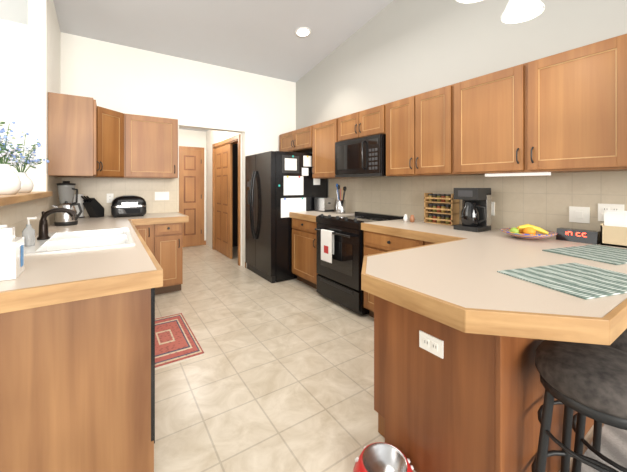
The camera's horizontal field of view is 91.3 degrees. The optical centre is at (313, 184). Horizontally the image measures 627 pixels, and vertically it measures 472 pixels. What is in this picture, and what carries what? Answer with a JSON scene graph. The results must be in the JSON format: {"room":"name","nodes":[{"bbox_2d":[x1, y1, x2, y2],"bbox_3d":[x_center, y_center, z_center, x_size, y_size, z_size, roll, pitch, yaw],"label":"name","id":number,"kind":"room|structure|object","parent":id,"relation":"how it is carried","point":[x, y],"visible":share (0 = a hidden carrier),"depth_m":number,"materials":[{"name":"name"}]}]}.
{"room":"kitchen","nodes":[
{"label":"kitchen","id":0,"kind":"room"},
{"bbox_2d":[0,0,60,236],"bbox_3d":[-2.096,-0.398,2.188,0.215,3.400,3.230,0,0,-34],"label":"wall","id":1,"kind":"structure","parent":0,"point":[44,55],"depth_m":2.71,"materials":[{"name":"paint"}]},
{"bbox_2d":[0,119,23,194],"bbox_3d":[-1.907,-0.175,1.851,0.253,0.469,0.210,0,0,-34],"label":"flower vase","id":2,"kind":"object","parent":1,"relation":"on","point":[10,182],"visible":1,"depth_m":1.85,"materials":[{"name":"white ceramic"}]},
{"bbox_2d":[2,132,48,192],"bbox_3d":[-2.184,-0.169,2.282,0.307,0.456,0.294,0,0,-34],"label":"flower vase","id":3,"kind":"object","parent":1,"relation":"on","point":[27,185],"visible":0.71,"depth_m":2.28,"materials":[{"name":"white ceramic"}]},
{"bbox_2d":[48,92,103,177],"bbox_3d":[-2.423,-0.467,3.144,0.390,0.761,0.570,0,0,-34],"label":"upper cabinet","id":4,"kind":"object","parent":1,"relation":"attached to","point":[88,137],"depth_m":2.91,"materials":[{"name":"brown wood"}]},
{"bbox_2d":[0,19,295,267],"bbox_3d":[-3.214,-0.298,3.460,6.914,3.200,0.152,0,0,-34],"label":"wall","id":5,"kind":"structure","parent":0,"point":[257,111],"depth_m":4.13,"materials":[{"name":"paint"}]},
{"bbox_2d":[61,177,178,216],"bbox_3d":[-2.410,0.162,3.918,1.280,0.520,0.008,0,0,-34],"label":"backsplash","id":6,"kind":"structure","parent":5,"relation":"attached to","point":[100,189],"depth_m":3.97,"materials":[{"name":"beige tile"}]},
{"bbox_2d":[107,193,113,202],"bbox_3d":[-2.538,0.167,3.821,0.072,0.115,0.009,0,0,-34],"label":"electrical outlet","id":7,"kind":"object","parent":6,"relation":"attached to","point":[110,197],"visible":0.98,"depth_m":3.82,"materials":[{"name":"white plastic"}]},
{"bbox_2d":[155,192,168,199],"bbox_3d":[-2.051,0.152,4.147,0.176,0.115,0.009,0,0,-34],"label":"light switch","id":8,"kind":"object","parent":6,"relation":"attached to","point":[161,195],"visible":1,"depth_m":4.14,"materials":[{"name":"white plastic"}]},
{"bbox_2d":[104,108,177,178],"bbox_3d":[-2.265,-0.467,3.642,1.209,0.761,0.622,0,0,-34],"label":"upper cabinet","id":9,"kind":"object","parent":5,"relation":"attached to","point":[135,146],"depth_m":3.72,"materials":[{"name":"brown wood"}]},
{"bbox_2d":[179,129,205,244],"bbox_3d":[-2.804,0.052,6.427,1.500,2.500,0.140,0,0,-34],"label":"wall","id":10,"kind":"structure","parent":0,"point":[191,140],"depth_m":6.62,"materials":[{"name":"paint"}]},
{"bbox_2d":[179,149,201,246],"bbox_3d":[-2.724,0.283,6.316,0.816,2.030,0.125,0,0,-34],"label":"back door","id":11,"kind":"structure","parent":10,"relation":"in","point":[190,183],"depth_m":6.44,"materials":[{"name":"brown wood"}]},
{"bbox_2d":[179,127,207,131],"bbox_3d":[-1.882,-1.198,5.788,2.080,0.080,2.230,0,0,-34],"label":"ceiling","id":12,"kind":"structure","parent":0,"point":[194,129],"depth_m":6.42,"materials":[{"name":"paint"}]},
{"bbox_2d":[0,0,392,82],"bbox_3d":[-0.969,-2.410,0.278,7.100,1.307,7.940,0,0,-34],"label":"ceiling","id":13,"kind":"structure","parent":0,"point":[259,37],"depth_m":3.70,"materials":[{"name":"paint"}]},
{"bbox_2d":[295,27,310,37],"bbox_3d":[-0.135,-1.963,3.945,0.210,0.038,0.208,0,0,-34],"label":"recessed light","id":14,"kind":"object","parent":13,"relation":"in","point":[302,32],"visible":1,"depth_m":3.94,"materials":[{"name":"white plastic"}]},
{"bbox_2d":[456,0,481,2],"bbox_3d":[0.742,-1.632,1.389,0.196,1.505,0.196,0,0,-34],"label":"pendant light","id":15,"kind":"object","parent":13,"relation":"hanging from","point":[467,1],"visible":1,"depth_m":1.48,"materials":[{"name":"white glass"}]},
{"bbox_2d":[501,0,544,23],"bbox_3d":[1.116,-1.649,1.639,0.196,1.472,0.196,0,0,-34],"label":"pendant light","id":16,"kind":"object","parent":13,"relation":"hanging from","point":[517,11],"visible":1,"depth_m":1.62,"materials":[{"name":"white glass"}]},
{"bbox_2d":[206,130,241,265],"bbox_3d":[-1.715,0.052,5.827,0.140,2.500,2.110,0,0,-34],"label":"wall","id":17,"kind":"structure","parent":0,"point":[215,139],"depth_m":6.14,"materials":[{"name":"paint"}]},
{"bbox_2d":[215,144,231,258],"bbox_3d":[-1.703,0.288,5.757,0.047,2.020,0.930,0,0,-34],"label":"door","id":18,"kind":"structure","parent":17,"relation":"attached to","point":[223,200],"depth_m":5.65,"materials":[{"name":"brown wood"}]},
{"bbox_2d":[232,143,237,246],"bbox_3d":[-1.640,0.052,6.486,0.720,2.500,0.040,0,0,-34],"label":"wall","id":19,"kind":"structure","parent":0,"point":[234,195],"depth_m":6.45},
{"bbox_2d":[154,245,603,471],"bbox_3d":[-2.712,1.332,2.877,7.100,0.060,6.800,0,0,-34],"label":"floor","id":20,"kind":"structure","parent":0,"point":[278,376],"depth_m":2.04,"materials":[{"name":"beige tile"}]},
{"bbox_2d":[0,272,159,471],"bbox_3d":[-1.163,0.862,1.494,0.632,0.880,0.713,0,0,-34],"label":"base cabinet","id":21,"kind":"object","parent":20,"relation":"on","point":[77,347],"depth_m":1.22,"materials":[{"name":"brown wood"}]},
{"bbox_2d":[0,220,155,299],"bbox_3d":[-1.638,0.402,2.202,0.632,0.040,2.418,0,0,-34],"label":"countertop","id":22,"kind":"structure","parent":21,"relation":"on","point":[45,271],"depth_m":1.43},
{"bbox_2d":[0,225,23,280],"bbox_3d":[-1.299,0.276,1.266,0.133,0.210,0.150,0,0,-34],"label":"sink caddy","id":23,"kind":"object","parent":22,"relation":"on","point":[11,256],"visible":1,"depth_m":1.24,"materials":[{"name":"white plastic"}]},
{"bbox_2d":[22,217,36,246],"bbox_3d":[-1.722,0.283,1.855,0.065,0.172,0.058,0,0,-34],"label":"soap bottle","id":24,"kind":"object","parent":22,"relation":"on","point":[28,233],"visible":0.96,"depth_m":1.84,"materials":[{"name":"plastic"}]},
{"bbox_2d":[37,208,76,239],"bbox_3d":[-1.786,0.265,2.142,0.216,0.210,0.117,0,0,-34],"label":"faucet","id":25,"kind":"object","parent":22,"relation":"on","point":[43,229],"visible":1,"depth_m":2.08,"materials":[{"name":"brown metal"}]},
{"bbox_2d":[51,201,82,225],"bbox_3d":[-2.325,0.267,2.894,0.240,0.229,0.219,0,0,-34],"label":"kettle","id":26,"kind":"object","parent":22,"relation":"on","point":[62,219],"visible":0.94,"depth_m":2.85,"materials":[{"name":"metal"}]},
{"bbox_2d":[32,232,131,255],"bbox_3d":[-1.455,0.471,1.969,0.445,0.202,0.390,0,0,-34],"label":"sink","id":27,"kind":"object","parent":22,"relation":"in","point":[114,239],"depth_m":2.09,"materials":[{"name":"white ceramic"}]},
{"bbox_2d":[46,228,127,239],"bbox_3d":[-1.694,0.471,2.325,0.445,0.202,0.389,0,0,-34],"label":"sink","id":28,"kind":"object","parent":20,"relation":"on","point":[67,231],"depth_m":2.50,"materials":[{"name":"white ceramic"}]},
{"bbox_2d":[132,220,163,293],"bbox_3d":[-2.092,0.862,3.737,0.323,0.880,0.638,0,0,-34],"label":"base cabinet","id":29,"kind":"object","parent":20,"relation":"on","point":[151,232],"depth_m":3.51,"materials":[{"name":"brown wood"}]},
{"bbox_2d":[164,220,183,292],"bbox_3d":[-1.917,0.862,3.855,0.391,0.880,0.638,0,0,-34],"label":"base cabinet","id":30,"kind":"object","parent":20,"relation":"on","point":[173,229],"depth_m":3.65,"materials":[{"name":"brown wood"}]},
{"bbox_2d":[78,212,187,219],"bbox_3d":[-2.237,0.402,3.641,1.240,0.040,0.639,0,0,-34],"label":"countertop","id":31,"kind":"structure","parent":30,"relation":"on","point":[174,215],"depth_m":3.59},
{"bbox_2d":[57,181,77,203],"bbox_3d":[-2.547,0.171,3.169,0.188,0.420,0.188,0,0,-34],"label":"blender","id":32,"kind":"object","parent":31,"relation":"on","point":[66,190],"visible":0.62,"depth_m":3.13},
{"bbox_2d":[73,194,84,217],"bbox_3d":[-2.734,0.226,3.549,0.140,0.310,0.140,0,0,-34],"label":"paper towel","id":33,"kind":"object","parent":31,"relation":"on","point":[80,200],"visible":0.38,"depth_m":3.52,"materials":[{"name":"paper"}]},
{"bbox_2d":[81,196,103,217],"bbox_3d":[-2.554,0.252,3.540,0.090,0.258,0.260,0,0,1],"label":"knife block","id":34,"kind":"object","parent":31,"relation":"on","point":[94,207],"visible":1,"depth_m":3.52,"materials":[{"name":"black wood"}]},
{"bbox_2d":[111,195,146,217],"bbox_3d":[-2.247,0.257,3.728,0.368,0.249,0.352,0,0,-34],"label":"toaster","id":35,"kind":"object","parent":31,"relation":"on","point":[128,205],"visible":1,"depth_m":3.61,"materials":[{"name":"metal"}]},
{"bbox_2d":[155,313,204,369],"bbox_3d":[-1.264,1.298,2.608,0.425,0.008,0.930,0,0,-34],"label":"rug","id":36,"kind":"object","parent":20,"relation":"on","point":[176,341],"visible":0.64,"depth_m":2.51,"materials":[{"name":"red fabric"}]},
{"bbox_2d":[245,151,327,282],"bbox_3d":[-0.458,0.427,4.624,0.999,1.750,0.918,0,0,-34],"label":"refrigerator","id":37,"kind":"object","parent":20,"relation":"on","point":[280,186],"visible":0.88,"depth_m":4.20,"materials":[{"name":"black metal"}]},
{"bbox_2d":[290,215,343,288],"bbox_3d":[0.133,0.858,4.068,0.668,0.890,0.630,0,0,-34],"label":"base cabinet","id":38,"kind":"object","parent":20,"relation":"on","point":[306,273],"depth_m":3.89,"materials":[{"name":"brown wood"}]},
{"bbox_2d":[290,211,354,218],"bbox_3d":[0.141,0.393,4.078,0.647,0.040,0.643,0,0,-34],"label":"countertop","id":39,"kind":"structure","parent":38,"relation":"on","point":[313,214],"depth_m":3.96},
{"bbox_2d":[314,197,333,211],"bbox_3d":[0.153,0.276,4.288,0.170,0.190,0.256,0,0,-34],"label":"toaster","id":40,"kind":"object","parent":39,"relation":"on","point":[323,204],"visible":1,"depth_m":4.21,"materials":[{"name":"metal"}]},
{"bbox_2d":[336,184,346,213],"bbox_3d":[0.357,0.176,3.998,0.158,0.391,0.130,0,0,-34],"label":"utensil crock","id":41,"kind":"object","parent":39,"relation":"on","point":[340,206],"visible":1,"depth_m":3.95,"materials":[{"name":"metal"}]},
{"bbox_2d":[315,211,403,314],"bbox_3d":[0.489,0.809,3.464,0.746,0.946,0.758,0,0,-34],"label":"range","id":42,"kind":"object","parent":20,"relation":"on","point":[340,248],"visible":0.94,"depth_m":3.24,"materials":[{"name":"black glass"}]},
{"bbox_2d":[361,283,369,315],"bbox_3d":[1.026,0.858,2.740,0.664,0.890,1.030,0,0,-34],"label":"base cabinet","id":43,"kind":"object","parent":20,"relation":"on","point":[366,290],"depth_m":2.92,"materials":[{"name":"brown wood"}]},
{"bbox_2d":[353,442,413,471],"bbox_3d":[0.314,1.262,1.354,0.276,0.079,0.276,0,0,-34],"label":"bowl","id":44,"kind":"object","parent":20,"relation":"on","point":[379,457],"visible":1,"depth_m":1.40,"materials":[{"name":"metal"}]},
{"bbox_2d":[370,287,621,471],"bbox_3d":[1.136,0.858,1.781,1.551,0.890,0.626,0,0,-34],"label":"base cabinet","id":45,"kind":"object","parent":20,"relation":"on","point":[472,400],"depth_m":1.25,"materials":[{"name":"brown wood"}]},
{"bbox_2d":[419,330,443,358],"bbox_3d":[0.506,0.687,1.320,0.009,0.072,0.115,0,0,-34],"label":"outlet","id":46,"kind":"object","parent":45,"relation":"attached to","point":[431,344],"visible":1,"depth_m":1.31,"materials":[{"name":"white plastic"}]},
{"bbox_2d":[292,219,626,350],"bbox_3d":[0.807,0.393,2.037,1.814,0.040,1.961,0,0,-34],"label":"countertop","id":47,"kind":"structure","parent":45,"relation":"on","point":[448,270],"depth_m":1.23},
{"bbox_2d":[403,214,407,220],"bbox_3d":[0.940,0.335,3.123,0.046,0.072,0.046,0,0,41],"label":"shaker","id":48,"kind":"object","parent":47,"relation":"on","point":[405,218],"depth_m":3.11,"materials":[{"name":"white ceramic"}]},
{"bbox_2d":[410,215,414,221],"bbox_3d":[0.985,0.335,3.056,0.046,0.072,0.046,0,0,41],"label":"shaker","id":49,"kind":"object","parent":47,"relation":"on","point":[412,219],"depth_m":3.04,"materials":[{"name":"orange ceramic"}]},
{"bbox_2d":[424,193,458,225],"bbox_3d":[1.218,0.226,2.924,0.110,0.290,0.300,0,0,-34],"label":"spice rack","id":50,"kind":"object","parent":47,"relation":"on","point":[452,209],"visible":0.96,"depth_m":2.89,"materials":[{"name":"brown wood"}]},
{"bbox_2d":[454,188,490,231],"bbox_3d":[1.317,0.199,2.515,0.213,0.345,0.228,0,0,-34],"label":"coffee maker","id":51,"kind":"object","parent":47,"relation":"on","point":[476,211],"visible":1,"depth_m":2.46,"materials":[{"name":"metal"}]},
{"bbox_2d":[500,224,556,239],"bbox_3d":[1.487,0.320,2.128,0.330,0.102,0.330,0,0,-34],"label":"fruit plate","id":52,"kind":"object","parent":47,"relation":"on","point":[529,232],"visible":1,"depth_m":2.08,"materials":[{"name":"ceramic"}]},
{"bbox_2d":[497,263,626,299],"bbox_3d":[1.055,0.369,1.217,0.470,0.004,0.330,0,0,-17],"label":"placemat","id":53,"kind":"object","parent":47,"relation":"on","point":[582,281],"visible":0.91,"depth_m":1.20,"materials":[{"name":"green fabric"}]},
{"bbox_2d":[556,227,600,243],"bbox_3d":[1.738,0.334,2.014,0.090,0.075,0.210,0,0,-34],"label":"digital clock","id":54,"kind":"object","parent":47,"relation":"on","point":[581,235],"visible":1,"depth_m":1.98,"materials":[{"name":"black plastic"}]},
{"bbox_2d":[542,244,626,264],"bbox_3d":[1.565,0.369,1.652,0.470,0.004,0.330,0,0,-20],"label":"placemat","id":55,"kind":"object","parent":47,"relation":"on","point":[607,254],"visible":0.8,"depth_m":1.66,"materials":[{"name":"green fabric"}]},
{"bbox_2d":[601,210,626,247],"bbox_3d":[1.885,0.264,1.848,0.130,0.214,0.200,0,0,-34],"label":"holder","id":56,"kind":"object","parent":47,"relation":"on","point":[614,229],"visible":1,"depth_m":1.85,"materials":[{"name":"cardboard"}]},
{"bbox_2d":[296,0,626,152],"bbox_3d":[1.884,-0.898,2.190,0.140,4.400,7.940,0,0,-34],"label":"wall","id":57,"kind":"structure","parent":0,"point":[394,50],"depth_m":3.08,"materials":[{"name":"paint"}]},
{"bbox_2d":[279,132,290,151],"bbox_3d":[-0.276,-0.678,4.969,0.348,0.320,0.558,0,0,-34],"label":"upper cabinet","id":58,"kind":"object","parent":57,"relation":"attached to","point":[284,139],"depth_m":4.93,"materials":[{"name":"brown wood"}]},
{"bbox_2d":[291,126,310,152],"bbox_3d":[-0.035,-0.678,4.609,0.348,0.320,0.560,0,0,-34],"label":"upper cabinet","id":59,"kind":"object","parent":57,"relation":"attached to","point":[300,138],"depth_m":4.55,"materials":[{"name":"brown wood"}]},
{"bbox_2d":[311,119,337,177],"bbox_3d":[0.279,-0.463,4.141,0.348,0.750,0.568,0,0,-34],"label":"upper cabinet","id":60,"kind":"object","parent":57,"relation":"attached to","point":[322,134],"depth_m":4.06,"materials":[{"name":"brown wood"}]},
{"bbox_2d":[335,113,354,141],"bbox_3d":[0.565,-0.683,3.715,0.348,0.310,0.458,0,0,-34],"label":"upper cabinet","id":61,"kind":"object","parent":57,"relation":"attached to","point":[344,125],"depth_m":3.69,"materials":[{"name":"brown wood"}]},
{"bbox_2d":[355,105,382,138],"bbox_3d":[0.750,-0.683,3.439,0.348,0.310,0.458,0,0,-34],"label":"upper cabinet","id":62,"kind":"object","parent":57,"relation":"attached to","point":[368,122],"depth_m":3.35,"materials":[{"name":"brown wood"}]},
{"bbox_2d":[335,134,397,177],"bbox_3d":[0.618,-0.307,3.551,0.438,0.434,0.754,0,0,-34],"label":"over-the-range microwave","id":63,"kind":"object","parent":62,"relation":"attached to","point":[363,157],"visible":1,"depth_m":3.37,"materials":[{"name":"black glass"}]},
{"bbox_2d":[383,87,442,176],"bbox_3d":[1.105,-0.463,2.909,0.348,0.750,0.818,0,0,-34],"label":"upper cabinet","id":64,"kind":"object","parent":57,"relation":"attached to","point":[413,125],"depth_m":2.85,"materials":[{"name":"brown wood"}]},
{"bbox_2d":[328,171,626,235],"bbox_3d":[1.405,0.157,2.772,0.008,0.510,4.240,0,0,-34],"label":"backsplash","id":65,"kind":"structure","parent":57,"relation":"attached to","point":[544,202],"depth_m":2.47,"materials":[{"name":"beige tile"}]},
{"bbox_2d":[491,202,494,215],"bbox_3d":[1.503,0.202,2.609,0.009,0.115,0.072,0,0,-34],"label":"electrical outlet","id":66,"kind":"object","parent":65,"relation":"attached to","point":[493,208],"visible":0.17,"depth_m":2.58,"materials":[{"name":"white plastic"}]},
{"bbox_2d":[569,206,589,222],"bbox_3d":[1.833,0.207,2.114,0.010,0.110,0.110,0,0,-34],"label":"light switch","id":67,"kind":"object","parent":65,"relation":"attached to","point":[579,214],"visible":1,"depth_m":2.11,"materials":[{"name":"white plastic"}]},
{"bbox_2d":[598,204,623,220],"bbox_3d":[1.923,0.182,1.982,0.009,0.115,0.124,0,0,-34],"label":"electrical outlet","id":68,"kind":"object","parent":65,"relation":"attached to","point":[602,208],"visible":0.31,"depth_m":2.00,"materials":[{"name":"white plastic"}]},
{"bbox_2d":[443,38,614,175],"bbox_3d":[1.582,-0.463,2.197,0.348,0.750,1.188,0,0,-34],"label":"upper cabinet","id":69,"kind":"object","parent":57,"relation":"attached to","point":[565,111],"depth_m":2.04,"materials":[{"name":"brown wood"}]},
{"bbox_2d":[485,172,550,176],"bbox_3d":[1.511,-0.076,2.289,0.060,0.020,0.420,0,0,-34],"label":"under-cabinet light","id":70,"kind":"object","parent":69,"relation":"attached to","point":[522,174],"visible":1,"depth_m":2.24,"materials":[{"name":"white plastic"}]},
{"bbox_2d":[611,34,626,170],"bbox_3d":[2.003,-0.463,1.570,0.348,0.750,0.578,0,0,-34],"label":"upper cabinet","id":71,"kind":"object","parent":57,"relation":"attached to","point":[618,43],"depth_m":1.71,"materials":[{"name":"brown wood"}]},
{"bbox_2d":[581,424,626,471],"bbox_3d":[0.212,1.329,-1.483,7.100,0.066,3.700,0,0,-34],"label":"floor","id":72,"kind":"structure","parent":0,"point":[614,444],"depth_m":1.50,"materials":[{"name":"beige tile"}]},
{"bbox_2d":[531,340,626,471],"bbox_3d":[1.001,0.951,1.075,0.388,0.705,0.388,0,0,-34],"label":"bar stool","id":73,"kind":"object","parent":72,"relation":"on","point":[587,380],"visible":1,"depth_m":1.04,"materials":[{"name":"fabric"}]},
{"bbox_2d":[572,329,626,471],"bbox_3d":[1.345,0.951,1.299,0.388,0.705,0.388,0,0,-34],"label":"bar stool","id":74,"kind":"object","parent":72,"relation":"on","point":[579,419],"visible":0.25,"depth_m":1.32,"materials":[{"name":"fabric"}]}
]}

